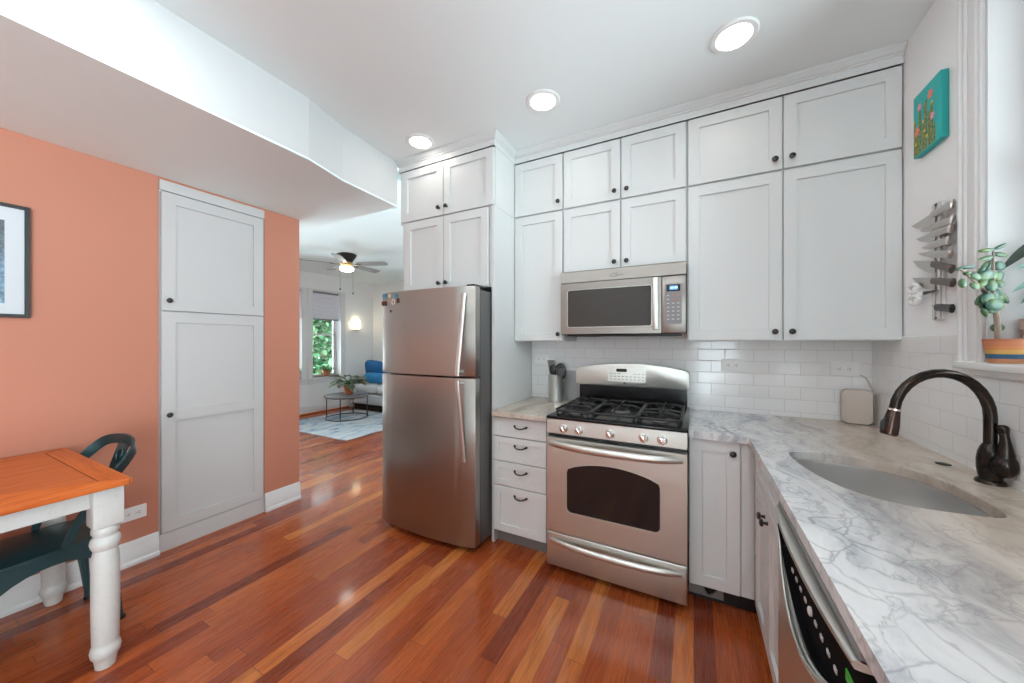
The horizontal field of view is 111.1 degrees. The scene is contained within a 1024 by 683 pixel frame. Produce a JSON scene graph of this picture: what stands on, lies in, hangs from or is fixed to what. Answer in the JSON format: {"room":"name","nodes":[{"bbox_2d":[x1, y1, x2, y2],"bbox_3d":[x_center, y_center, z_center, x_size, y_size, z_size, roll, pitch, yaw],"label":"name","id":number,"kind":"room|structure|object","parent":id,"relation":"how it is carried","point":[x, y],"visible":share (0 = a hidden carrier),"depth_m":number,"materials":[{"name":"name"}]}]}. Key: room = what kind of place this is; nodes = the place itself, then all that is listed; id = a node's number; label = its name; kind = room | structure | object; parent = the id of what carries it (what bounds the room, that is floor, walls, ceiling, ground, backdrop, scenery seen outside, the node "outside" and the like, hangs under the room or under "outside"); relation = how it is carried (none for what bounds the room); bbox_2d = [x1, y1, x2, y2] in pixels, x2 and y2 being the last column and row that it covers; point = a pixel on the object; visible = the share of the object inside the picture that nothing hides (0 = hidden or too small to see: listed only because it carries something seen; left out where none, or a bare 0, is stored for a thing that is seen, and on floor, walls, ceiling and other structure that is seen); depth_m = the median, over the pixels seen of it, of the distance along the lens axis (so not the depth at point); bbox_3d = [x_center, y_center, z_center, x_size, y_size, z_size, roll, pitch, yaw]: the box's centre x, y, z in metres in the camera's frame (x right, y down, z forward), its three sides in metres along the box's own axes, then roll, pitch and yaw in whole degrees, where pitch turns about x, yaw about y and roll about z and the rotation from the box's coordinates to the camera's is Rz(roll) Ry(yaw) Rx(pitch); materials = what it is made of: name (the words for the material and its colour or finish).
{"room":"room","nodes":[
{"label":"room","id":0,"kind":"room"},
{"bbox_2d":[0,127,298,575],"bbox_3d":[-3.099,0.149,0.866,0.120,2.452,5.085,0,0,27],"label":"wall","id":1,"kind":"structure","parent":0,"point":[83,368],"depth_m":2.06,"materials":[{"name":"orange paint"}]},
{"bbox_2d":[0,202,29,317],"bbox_3d":[-2.674,-0.411,1.526,0.025,0.573,0.688,0,0,27],"label":"framed picture","id":2,"kind":"object","parent":1,"relation":"attached to","point":[14,219],"visible":1,"depth_m":1.79,"materials":[{"name":"black metal"}]},
{"bbox_2d":[0,219,4,302],"bbox_3d":[-2.671,-0.404,1.532,0.001,0.418,0.522,0,0,27],"label":"print","id":3,"kind":"object","parent":2,"relation":"attached to","point":[2,221],"depth_m":1.76},
{"bbox_2d":[0,531,159,618],"bbox_3d":[-3.198,1.302,0.513,0.028,0.146,3.966,0,0,27],"label":"baseboard","id":4,"kind":"structure","parent":1,"relation":"attached to","point":[25,594],"depth_m":1.95,"materials":[{"name":"white wood"}]},
{"bbox_2d":[120,503,146,523],"bbox_3d":[-2.346,1.062,2.177,0.008,0.082,0.116,0,0,27],"label":"wall outlet","id":5,"kind":"object","parent":1,"relation":"attached to","point":[132,513],"visible":0.92,"depth_m":2.18,"materials":[{"name":"white plastic"}]},
{"bbox_2d":[125,512,132,517],"bbox_3d":[-2.354,1.062,2.157,0.002,0.028,0.033,0,0,27],"label":"socket","id":6,"kind":"object","parent":5,"relation":"attached to","point":[127,514],"depth_m":2.16,"materials":[{"name":"white plastic"}]},
{"bbox_2d":[135,509,142,514],"bbox_3d":[-2.334,1.062,2.196,0.002,0.028,0.033,0,0,27],"label":"socket","id":7,"kind":"object","parent":5,"relation":"attached to","point":[137,511],"depth_m":2.20,"materials":[{"name":"white plastic"}]},
{"bbox_2d":[265,481,300,511],"bbox_3d":[-1.928,1.302,2.963,0.028,0.146,0.283,0,0,27],"label":"baseboard","id":8,"kind":"structure","parent":1,"relation":"attached to","point":[277,498],"depth_m":2.95,"materials":[{"name":"white wood"}]},
{"bbox_2d":[0,10,396,228],"bbox_3d":[-2.599,-1.083,0.711,1.230,0.012,5.270,0,0,27],"label":"soffit","id":9,"kind":"structure","parent":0,"point":[53,90],"depth_m":1.81,"materials":[{"name":"white paint"}]},
{"bbox_2d":[0,0,396,204],"bbox_3d":[-2.135,-1.265,0.471,0.185,0.350,5.270,0,0,27],"label":"soffit side","id":10,"kind":"structure","parent":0,"point":[145,39],"depth_m":1.63,"materials":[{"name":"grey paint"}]},
{"bbox_2d":[160,170,402,283],"bbox_3d":[-2.889,-1.365,4.145,4.655,0.080,6.900,0,0,27],"label":"ceiling","id":11,"kind":"structure","parent":0,"point":[378,236],"depth_m":4.77,"materials":[{"name":"white paint"}]},
{"bbox_2d":[299,252,387,293],"bbox_3d":[-2.489,-1.021,5.346,1.221,0.608,1.198,0,0,27],"label":"ceiling fan","id":12,"kind":"object","parent":11,"relation":"hanging from","point":[346,258],"visible":0.98,"depth_m":5.25,"materials":[{"name":"black"}]},
{"bbox_2d":[299,271,372,406],"bbox_3d":[-4.800,0.025,5.125,0.240,2.700,6.880,0,0,27],"label":"wall","id":13,"kind":"structure","parent":0,"point":[358,305],"depth_m":7.42,"materials":[{"name":"white paint"}]},
{"bbox_2d":[299,287,308,385],"bbox_3d":[-4.153,-0.110,6.274,0.250,1.830,0.915,0,0,27],"label":"window","id":14,"kind":"structure","parent":13,"relation":"in","point":[303,381],"depth_m":6.56,"materials":[{"name":"white wood"}]},
{"bbox_2d":[299,406,348,416],"bbox_3d":[-4.818,1.360,4.751,0.028,0.030,6.000,0,0,27],"label":"trim","id":15,"kind":"structure","parent":13,"relation":"attached to","point":[345,406],"depth_m":6.87,"materials":[{"name":"brown wood"}]},
{"bbox_2d":[299,399,352,414],"bbox_3d":[-4.690,1.290,5.051,0.020,0.170,6.650,0,0,27],"label":"baseboard","id":16,"kind":"structure","parent":13,"relation":"attached to","point":[335,404],"depth_m":6.91,"materials":[{"name":"white"}]},
{"bbox_2d":[307,288,345,384],"bbox_3d":[-3.756,-0.110,7.039,0.250,1.830,0.820,0,0,27],"label":"window","id":17,"kind":"structure","parent":13,"relation":"in","point":[325,379],"depth_m":6.97,"materials":[{"name":"white wood"}]},
{"bbox_2d":[313,291,338,320],"bbox_3d":[-3.755,-0.713,7.030,0.050,0.551,0.595,0,0,27],"label":"window shade","id":18,"kind":"object","parent":17,"relation":"attached to","point":[325,305],"visible":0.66,"depth_m":7.03,"materials":[{"name":"white fabric"}]},
{"bbox_2d":[318,365,334,375],"bbox_3d":[-3.732,0.578,7.048,0.331,0.214,0.317,0,0,27],"label":"plant","id":19,"kind":"object","parent":17,"relation":"on","point":[326,372],"visible":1,"depth_m":7.01,"materials":[{"name":"green plant"}]},
{"bbox_2d":[353,320,359,330],"bbox_3d":[-3.338,-0.357,7.566,0.106,0.225,0.158,0,0,27],"label":"wall sconce","id":20,"kind":"object","parent":13,"relation":"attached to","point":[356,323],"visible":1,"depth_m":7.51,"materials":[{"name":"white glass"}]},
{"bbox_2d":[0,406,772,682],"bbox_3d":[-1.932,1.405,2.466,7.900,0.060,9.000,0,0,27],"label":"floor","id":21,"kind":"structure","parent":0,"point":[317,587],"depth_m":1.76,"materials":[{"name":"brown wood"}]},
{"bbox_2d":[0,448,131,670],"bbox_3d":[-2.365,0.975,1.046,0.927,0.800,1.480,0,0,27],"label":"dining table","id":22,"kind":"object","parent":21,"relation":"on","point":[48,486],"visible":0.97,"depth_m":1.46,"materials":[{"name":"brown wood"}]},
{"bbox_2d":[0,433,136,619],"bbox_3d":[-2.182,0.936,1.663,0.449,0.883,0.523,0,0,23],"label":"dining chair","id":23,"kind":"object","parent":21,"relation":"on","point":[22,556],"visible":0.59,"depth_m":1.62,"materials":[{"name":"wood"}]},
{"bbox_2d":[159,179,263,552],"bbox_3d":[-2.404,0.157,2.693,0.652,2.436,0.628,0,0,27],"label":"pantry cabinet","id":24,"kind":"object","parent":21,"relation":"on","point":[211,247],"visible":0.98,"depth_m":2.51,"materials":[{"name":"grey paint"}]},
{"bbox_2d":[299,409,382,440],"bbox_3d":[-2.747,1.370,6.003,1.835,0.009,1.590,0,0,27],"label":"area rug","id":25,"kind":"object","parent":21,"relation":"on","point":[345,430],"visible":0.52,"depth_m":5.74,"materials":[{"name":"fabric"}]},
{"bbox_2d":[324,392,368,421],"bbox_3d":[-2.988,1.157,6.359,0.750,0.414,0.750,0,0,27],"label":"coffee table","id":26,"kind":"object","parent":25,"relation":"on","point":[340,396],"visible":0.98,"depth_m":6.23,"materials":[{"name":"grey metal"}]},
{"bbox_2d":[327,374,369,394],"bbox_3d":[-2.965,0.766,6.355,0.706,0.367,0.760,0,0,-6],"label":"plant","id":27,"kind":"object","parent":26,"relation":"on","point":[348,388],"visible":1,"depth_m":6.31,"materials":[{"name":"green plant"}]},
{"bbox_2d":[350,383,382,411],"bbox_3d":[-2.291,1.005,7.096,2.000,0.740,0.750,0,0,27],"label":"sofa","id":28,"kind":"object","parent":21,"relation":"on","point":[375,390],"visible":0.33,"depth_m":7.03,"materials":[{"name":"white fabric"}]},
{"bbox_2d":[356,383,382,393],"bbox_3d":[-2.916,0.955,7.280,0.570,0.210,0.500,0,0,27],"label":"seat cushion","id":29,"kind":"object","parent":28,"relation":"on","point":[371,388],"depth_m":7.06,"materials":[{"name":"white fabric"}]},
{"bbox_2d":[364,372,382,382],"bbox_3d":[-2.806,0.735,7.189,0.520,0.218,0.137,0,0,22],"label":"throw pillow","id":30,"kind":"object","parent":28,"relation":"on","point":[371,377],"visible":0.79,"depth_m":7.12,"materials":[{"name":"blue fabric"}]},
{"bbox_2d":[365,360,388,372],"bbox_3d":[-2.823,0.615,7.372,0.670,0.472,0.225,0,0,27],"label":"throw pillow","id":31,"kind":"object","parent":28,"relation":"on","point":[373,366],"visible":0.41,"depth_m":7.29,"materials":[{"name":"blue fabric"}]},
{"bbox_2d":[377,385,382,394],"bbox_3d":[-2.393,0.955,7.008,0.570,0.210,0.500,0,0,27],"label":"seat cushion","id":32,"kind":"object","parent":28,"relation":"on","point":[379,388],"depth_m":6.85,"materials":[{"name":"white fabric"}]},
{"bbox_2d":[383,284,491,548],"bbox_3d":[-0.442,0.499,2.760,0.830,1.752,0.876,0,0,27],"label":"refrigerator","id":33,"kind":"object","parent":21,"relation":"on","point":[437,342],"visible":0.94,"depth_m":2.37,"materials":[{"name":"grey metal"}]},
{"bbox_2d":[492,205,531,541],"bbox_3d":[0.013,0.216,2.694,0.020,2.318,0.625,0,0,27],"label":"end panel","id":34,"kind":"object","parent":21,"relation":"on","point":[511,359],"visible":0.58,"depth_m":2.54,"materials":[{"name":"white paint"}]},
{"bbox_2d":[494,416,549,552],"bbox_3d":[0.187,0.934,2.567,0.402,0.881,0.691,0,0,27],"label":"base cabinet","id":35,"kind":"object","parent":21,"relation":"on","point":[520,445],"visible":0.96,"depth_m":2.29,"materials":[{"name":"white paint"}]},
{"bbox_2d":[492,397,576,421],"bbox_3d":[0.192,0.477,2.567,0.410,0.032,0.706,0,0,27],"label":"countertop","id":36,"kind":"structure","parent":35,"relation":"on","point":[531,408],"depth_m":2.40,"materials":[{"name":"white stone"}]},
{"bbox_2d":[548,374,564,401],"bbox_3d":[0.349,0.356,2.748,0.132,0.210,0.132,0,0,27],"label":"utensil crock","id":37,"kind":"object","parent":36,"relation":"on","point":[556,383],"visible":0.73,"depth_m":2.69,"materials":[{"name":"silver metal"}]},
{"bbox_2d":[547,360,554,372],"bbox_3d":[0.314,0.294,2.781,0.076,0.306,0.015,0,0,45],"label":"spatula","id":38,"kind":"object","parent":37,"relation":"in","point":[550,362],"visible":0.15,"depth_m":2.78,"materials":[{"name":"grey"}]},
{"bbox_2d":[549,365,555,374],"bbox_3d":[0.316,0.311,2.722,0.058,0.273,0.028,0,0,12],"label":"serving spoon","id":39,"kind":"object","parent":37,"relation":"in","point":[552,369],"visible":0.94,"depth_m":2.71,"materials":[{"name":"black plastic"}]},
{"bbox_2d":[555,363,566,378],"bbox_3d":[0.376,0.305,2.714,0.098,0.285,0.037,0,0,27],"label":"slotted spoon","id":40,"kind":"object","parent":37,"relation":"in","point":[560,368],"visible":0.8,"depth_m":2.70,"materials":[{"name":"black plastic"}]},
{"bbox_2d":[565,370,578,399],"bbox_3d":[0.478,0.343,2.803,0.110,0.235,0.028,0,0,27],"label":"cutting board","id":41,"kind":"object","parent":36,"relation":"on","point":[571,387],"visible":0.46,"depth_m":2.80,"materials":[{"name":"grey plastic"}]},
{"bbox_2d":[546,363,689,605],"bbox_3d":[0.692,0.765,2.232,0.778,1.220,0.795,0,0,27],"label":"range","id":42,"kind":"object","parent":21,"relation":"on","point":[617,454],"visible":1,"depth_m":1.96,"materials":[{"name":"silver metal"}]},
{"bbox_2d":[546,400,689,432],"bbox_3d":[0.706,0.449,2.245,0.766,0.015,0.695,0,0,27],"label":"cooktop","id":43,"kind":"object","parent":42,"relation":"in","point":[636,424],"depth_m":2.03,"materials":[{"name":"black metal"}]},
{"bbox_2d":[610,373,643,380],"bbox_3d":[0.820,0.248,2.509,0.236,0.047,0.001,0,0,27],"label":"print","id":44,"kind":"object","parent":42,"relation":"attached to","point":[613,376],"depth_m":2.51,"materials":[{"name":"grey"}]},
{"bbox_2d":[689,438,756,612],"bbox_3d":[1.220,0.934,2.031,0.344,0.881,0.690,0,0,27],"label":"base cabinet","id":45,"kind":"object","parent":21,"relation":"on","point":[721,474],"visible":0.92,"depth_m":1.78,"materials":[{"name":"white paint"}]},
{"bbox_2d":[755,456,778,682],"bbox_3d":[1.284,0.934,1.255,0.665,0.881,0.662,0,0,27],"label":"base cabinet","id":46,"kind":"object","parent":21,"relation":"on","point":[766,528],"visible":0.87,"depth_m":1.40,"materials":[{"name":"white paint"}]},
{"bbox_2d":[775,501,877,682],"bbox_3d":[0.973,0.936,0.693,0.670,0.878,0.618,0,0,27],"label":"dishwasher","id":47,"kind":"object","parent":21,"relation":"on","point":[816,644],"visible":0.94,"depth_m":0.81,"materials":[{"name":"silver metal"}]},
{"bbox_3d":[0.608,0.934,-0.049,0.665,0.881,1.032,0,0,27],"label":"base cabinet","id":48,"kind":"object","parent":21,"relation":"on","visible":0},
{"bbox_2d":[689,409,1023,682],"bbox_3d":[0.948,0.477,0.871,0.928,0.032,3.020,0,0,27],"label":"countertop","id":49,"kind":"structure","parent":48,"relation":"on","point":[924,595],"depth_m":0.78,"materials":[{"name":"white stone"}]},
{"bbox_2d":[841,388,872,425],"bbox_3d":[1.946,0.364,1.982,0.124,0.192,0.056,0,0,41],"label":"speaker","id":50,"kind":"object","parent":49,"relation":"on","point":[856,404],"visible":1,"depth_m":1.96},
{"bbox_2d":[794,459,992,517],"bbox_3d":[1.235,0.591,1.198,0.422,0.194,0.520,0,0,27],"label":"sink","id":51,"kind":"object","parent":49,"relation":"in","point":[881,485],"visible":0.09,"depth_m":1.31,"materials":[{"name":"silver metal"}]},
{"bbox_2d":[935,462,951,465],"bbox_3d":[1.627,0.459,1.325,0.042,0.004,0.042,0,0,27],"label":"cover","id":52,"kind":"object","parent":49,"relation":"on","point":[939,463],"visible":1,"depth_m":1.32,"materials":[{"name":"brown metal"}]},
{"bbox_2d":[879,369,1019,486],"bbox_3d":[1.437,0.275,1.179,0.343,0.370,0.092,0,0,20],"label":"faucet","id":53,"kind":"object","parent":49,"relation":"on","point":[995,461],"visible":1,"depth_m":1.14,"materials":[{"name":"brown metal"}]},
{"bbox_2d":[373,281,402,361],"bbox_3d":[-1.200,0.025,7.060,4.370,2.700,0.130,0,0,27],"label":"wall","id":54,"kind":"structure","parent":0,"point":[379,289],"depth_m":7.91,"materials":[{"name":"white paint"}]},
{"bbox_2d":[154,0,935,169],"bbox_3d":[-0.557,-1.490,0.120,3.300,0.100,6.100,0,0,27],"label":"ceiling","id":55,"kind":"structure","parent":0,"point":[386,71],"depth_m":1.73,"materials":[{"name":"white paint"}]},
{"bbox_2d":[406,133,434,149],"bbox_3d":[-0.658,-1.435,2.521,0.200,0.010,0.200,0,0,27],"label":"recessed light","id":56,"kind":"object","parent":55,"relation":"in","point":[416,140],"visible":1,"depth_m":2.51,"materials":[{"name":"white plastic"}]},
{"bbox_2d":[410,137,429,147],"bbox_3d":[-0.658,-1.435,2.521,0.141,0.005,0.141,0,0,33],"label":"diffuser","id":57,"kind":"object","parent":56,"relation":"attached to","point":[415,142],"depth_m":2.52,"materials":[{"name":"white plastic"}]},
{"bbox_2d":[526,89,559,112],"bbox_3d":[0.185,-1.435,2.095,0.200,0.010,0.200,0,0,27],"label":"recessed light","id":58,"kind":"object","parent":55,"relation":"in","point":[541,100],"visible":1,"depth_m":2.08,"materials":[{"name":"white plastic"}]},
{"bbox_2d":[531,93,554,108],"bbox_3d":[0.185,-1.435,2.095,0.141,0.005,0.141,0,0,-1],"label":"diffuser","id":59,"kind":"object","parent":58,"relation":"attached to","point":[538,100],"depth_m":2.09,"materials":[{"name":"white plastic"}]},
{"bbox_2d":[710,16,759,53],"bbox_3d":[1.044,-1.435,1.650,0.200,0.010,0.200,0,0,27],"label":"recessed light","id":60,"kind":"object","parent":55,"relation":"in","point":[737,33],"visible":1,"depth_m":1.64,"materials":[{"name":"white plastic"}]},
{"bbox_2d":[717,23,751,48],"bbox_3d":[1.044,-1.435,1.650,0.141,0.005,0.141,0,0,-1],"label":"diffuser","id":61,"kind":"object","parent":60,"relation":"attached to","point":[735,35],"depth_m":1.64,"materials":[{"name":"white plastic"}]},
{"bbox_2d":[396,40,906,173],"bbox_3d":[0.544,-1.397,2.387,3.038,0.085,0.641,0,0,27],"label":"crown molding","id":62,"kind":"structure","parent":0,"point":[891,55],"depth_m":2.14,"materials":[{"name":"white paint"}]},
{"bbox_2d":[576,334,755,540],"bbox_3d":[0.738,-0.033,2.749,3.030,2.815,0.120,0,0,27],"label":"wall","id":63,"kind":"structure","parent":0,"point":[683,335],"depth_m":2.46,"materials":[{"name":"white"}]},
{"bbox_2d":[403,207,491,292],"bbox_3d":[-0.375,-0.664,2.877,0.834,0.558,0.657,0,0,27],"label":"upper cabinet","id":64,"kind":"object","parent":63,"relation":"attached to","point":[453,250],"visible":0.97,"depth_m":2.59,"materials":[{"name":"white paint"}]},
{"bbox_2d":[401,146,515,225],"bbox_3d":[-0.377,-1.149,2.878,0.882,0.410,0.657,0,0,27],"label":"upper cabinet","id":65,"kind":"object","parent":63,"relation":"attached to","point":[483,178],"visible":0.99,"depth_m":2.58,"materials":[{"name":"white paint"}]},
{"bbox_2d":[515,153,563,218],"bbox_3d":[0.258,-1.149,2.721,0.387,0.410,0.352,0,0,27],"label":"upper cabinet","id":66,"kind":"object","parent":63,"relation":"attached to","point":[539,184],"visible":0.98,"depth_m":2.59,"materials":[{"name":"white paint"}]},
{"bbox_2d":[535,354,548,363],"bbox_3d":[0.247,0.143,2.921,0.120,0.078,0.008,0,0,27],"label":"wall outlet","id":67,"kind":"object","parent":63,"relation":"attached to","point":[539,358],"visible":0.91,"depth_m":2.92,"materials":[{"name":"white plastic"}]},
{"bbox_2d":[515,211,575,340],"bbox_3d":[0.258,-0.474,2.721,0.387,0.938,0.352,0,0,27],"label":"upper cabinet","id":68,"kind":"object","parent":63,"relation":"attached to","point":[539,239],"visible":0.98,"depth_m":2.60,"materials":[{"name":"white paint"}]},
{"bbox_2d":[564,189,686,271],"bbox_3d":[0.782,-0.715,2.449,0.790,0.456,0.352,0,0,27],"label":"upper cabinet","id":69,"kind":"object","parent":63,"relation":"attached to","point":[649,229],"visible":0.98,"depth_m":2.29,"materials":[{"name":"white paint"}]},
{"bbox_2d":[560,261,686,336],"bbox_3d":[0.769,-0.262,2.425,0.785,0.446,0.406,0,0,27],"label":"microwave","id":70,"kind":"object","parent":69,"relation":"attached to","point":[650,299],"visible":1,"depth_m":2.25,"materials":[{"name":"silver metal"}]},
{"bbox_2d":[667,295,679,319],"bbox_3d":[0.972,-0.210,2.119,0.070,0.149,0.001,0,0,27],"label":"print","id":71,"kind":"object","parent":70,"relation":"attached to","point":[673,301],"depth_m":2.12,"materials":[{"name":"grey"}]},
{"bbox_2d":[564,121,686,209],"bbox_3d":[0.782,-1.149,2.449,0.790,0.410,0.352,0,0,27],"label":"upper cabinet","id":72,"kind":"object","parent":63,"relation":"attached to","point":[654,161],"visible":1,"depth_m":2.29,"materials":[{"name":"white paint"}]},
{"bbox_2d":[532,338,871,420],"bbox_3d":[1.112,0.215,2.482,2.120,0.490,0.008,0,0,27],"label":"backsplash","id":73,"kind":"structure","parent":63,"relation":"attached to","point":[778,378],"depth_m":2.27,"materials":[{"name":"tile"}]},
{"bbox_2d":[721,359,743,371],"bbox_3d":[1.445,0.153,2.300,0.128,0.080,0.008,0,0,27],"label":"wall outlet","id":74,"kind":"object","parent":63,"relation":"attached to","point":[736,365],"visible":1,"depth_m":2.30,"materials":[{"name":"white plastic"}]},
{"bbox_2d":[687,150,901,340],"bbox_3d":[1.551,-0.474,2.050,0.940,0.938,0.352,0,0,27],"label":"upper cabinet","id":75,"kind":"object","parent":63,"relation":"attached to","point":[810,253],"visible":1,"depth_m":1.90,"materials":[{"name":"white paint"}]},
{"bbox_2d":[687,65,901,188],"bbox_3d":[1.551,-1.149,2.050,0.940,0.410,0.352,0,0,27],"label":"upper cabinet","id":76,"kind":"object","parent":63,"relation":"attached to","point":[860,116],"visible":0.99,"depth_m":1.89,"materials":[{"name":"white paint"}]},
{"bbox_2d":[830,362,858,375],"bbox_3d":[1.938,0.157,2.045,0.128,0.080,0.008,0,0,27],"label":"wall outlet","id":77,"kind":"object","parent":63,"relation":"attached to","point":[836,368],"visible":1,"depth_m":2.04,"materials":[{"name":"white plastic"}]},
{"bbox_2d":[836,366,843,370],"bbox_3d":[1.917,0.157,2.053,0.033,0.028,0.002,0,0,27],"label":"socket","id":78,"kind":"object","parent":77,"relation":"attached to","point":[838,368],"depth_m":2.05,"materials":[{"name":"white plastic"}]},
{"bbox_2d":[846,367,853,371],"bbox_3d":[1.956,0.157,2.032,0.033,0.028,0.002,0,0,27],"label":"socket","id":79,"kind":"object","parent":77,"relation":"attached to","point":[848,369],"depth_m":2.03,"materials":[{"name":"white plastic"}]},
{"bbox_2d":[888,0,986,361],"bbox_3d":[0.820,-0.033,-0.628,0.225,2.815,6.040,0,0,27],"label":"wall","id":80,"kind":"structure","parent":0,"point":[927,180],"depth_m":1.53,"materials":[{"name":"white paint"}]},
{"bbox_2d":[860,375,875,422],"bbox_3d":[2.009,0.321,1.978,0.020,0.268,0.074,0,0,-11],"label":"power cable","id":81,"kind":"object","parent":80,"relation":"attached to","point":[860,375],"visible":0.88,"depth_m":1.95,"materials":[{"name":"grey plastic"}]},
{"bbox_2d":[913,68,948,158],"bbox_3d":[1.777,-0.959,1.492,0.027,0.272,0.195,0,0,27],"label":"canvas painting","id":82,"kind":"object","parent":80,"relation":"attached to","point":[931,105],"visible":1,"depth_m":1.46,"materials":[{"name":"teal fabric"}]},
{"bbox_2d":[914,126,919,137],"bbox_3d":[1.796,-0.931,1.556,0.001,0.038,0.044,0,0,27],"label":"flower","id":83,"kind":"object","parent":82,"relation":"on","point":[916,128],"depth_m":1.56,"materials":[{"name":"orange paint"}]},
{"bbox_2d":[927,88,932,99],"bbox_3d":[1.751,-1.040,1.470,0.001,0.038,0.044,0,0,27],"label":"flower","id":84,"kind":"object","parent":82,"relation":"on","point":[929,90],"depth_m":1.47,"materials":[{"name":"orange paint"}]},
{"bbox_2d":[932,199,945,319],"bbox_3d":[1.759,-0.334,1.448,0.017,0.486,0.062,0,0,27],"label":"rack","id":85,"kind":"object","parent":80,"relation":"attached to","point":[938,297],"visible":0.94,"depth_m":1.43,"materials":[{"name":"white metal"}]},
{"bbox_2d":[907,282,938,305],"bbox_3d":[1.770,-0.213,1.516,0.017,0.107,0.220,0,0,27],"label":"scissors","id":86,"kind":"object","parent":85,"relation":"hanging from","point":[916,293],"visible":1,"depth_m":1.55,"materials":[{"name":"white"}]},
{"bbox_2d":[911,199,955,228],"bbox_3d":[1.752,-0.517,1.473,0.018,0.056,0.316,0,0,27],"label":"kitchen knife","id":87,"kind":"object","parent":85,"relation":"attached to","point":[929,220],"visible":0.97,"depth_m":1.45,"materials":[{"name":"silver metal"}]},
{"bbox_2d":[912,278,956,289],"bbox_3d":[1.750,-0.251,1.469,0.018,0.084,0.312,0,0,27],"label":"kitchen knife","id":88,"kind":"object","parent":85,"relation":"attached to","point":[927,283],"visible":0.97,"depth_m":1.45,"materials":[{"name":"silver metal"}]},
{"bbox_2d":[913,261,955,273],"bbox_3d":[1.749,-0.317,1.468,0.018,0.107,0.303,0,0,27],"label":"kitchen knife","id":89,"kind":"object","parent":85,"relation":"attached to","point":[927,266],"visible":0.99,"depth_m":1.44,"materials":[{"name":"silver metal"}]},
{"bbox_2d":[917,224,953,241],"bbox_3d":[1.746,-0.441,1.461,0.018,0.040,0.262,0,0,27],"label":"kitchen knife","id":90,"kind":"object","parent":85,"relation":"attached to","point":[949,228],"visible":1,"depth_m":1.42,"materials":[{"name":"silver metal"}]},
{"bbox_2d":[918,250,953,258],"bbox_3d":[1.743,-0.358,1.456,0.018,0.074,0.250,0,0,27],"label":"kitchen knife","id":91,"kind":"object","parent":85,"relation":"attached to","point":[948,254],"visible":1,"depth_m":1.40,"materials":[{"name":"silver metal"}]},
{"bbox_2d":[922,236,951,248],"bbox_3d":[1.739,-0.396,1.448,0.018,0.038,0.208,0,0,27],"label":"kitchen knife","id":92,"kind":"object","parent":85,"relation":"attached to","point":[947,240],"visible":1,"depth_m":1.40,"materials":[{"name":"silver metal"}]},
{"bbox_2d":[921,215,955,231],"bbox_3d":[1.735,-0.470,1.441,0.018,0.038,0.244,0,0,27],"label":"kitchen knife","id":93,"kind":"object","parent":85,"relation":"attached to","point":[951,219],"visible":0.99,"depth_m":1.39,"materials":[{"name":"silver metal"}]},
{"bbox_2d":[931,304,955,312],"bbox_3d":[1.719,-0.133,1.409,0.018,0.044,0.166,0,0,27],"label":"kitchen knife","id":94,"kind":"object","parent":85,"relation":"attached to","point":[950,308],"visible":1,"depth_m":1.37,"materials":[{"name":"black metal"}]},
{"bbox_2d":[872,335,1023,491],"bbox_3d":[1.355,0.217,0.656,0.008,0.488,3.012,0,0,27],"label":"backsplash","id":95,"kind":"structure","parent":80,"relation":"attached to","point":[943,416],"depth_m":1.44,"materials":[{"name":"tile"}]},
{"bbox_2d":[952,0,1023,380],"bbox_3d":[1.454,-0.658,0.681,0.245,1.554,1.308,0,0,27],"label":"window","id":96,"kind":"structure","parent":80,"relation":"in","point":[1005,18],"depth_m":1.22,"materials":[{"name":"white"}]},
{"bbox_2d":[954,243,1023,363],"bbox_3d":[1.560,-0.127,1.135,0.234,0.394,0.095,0,0,-19],"label":"jade plant","id":97,"kind":"object","parent":96,"relation":"on","point":[992,299],"visible":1,"depth_m":1.15,"materials":[{"name":"green plant"}]},
{"bbox_2d":[1000,245,1023,338],"bbox_3d":[1.682,-0.137,1.085,0.185,0.414,0.192,0,0,27],"label":"leaf plant","id":98,"kind":"object","parent":96,"relation":"on","point":[1018,254],"visible":0.98,"depth_m":1.16,"materials":[{"name":"plant"}]},
{"label":"outside","id":99,"kind":"structure","parent":0,"visible":0},
{"bbox_2d":[313,320,331,374],"bbox_3d":[-5.338,1.433,9.921,2.572,5.892,3.148,0,0,27],"label":"tree","id":100,"kind":"object","parent":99,"point":[323,351],"visible":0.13,"depth_m":9.23,"materials":[{"name":"green plant"}]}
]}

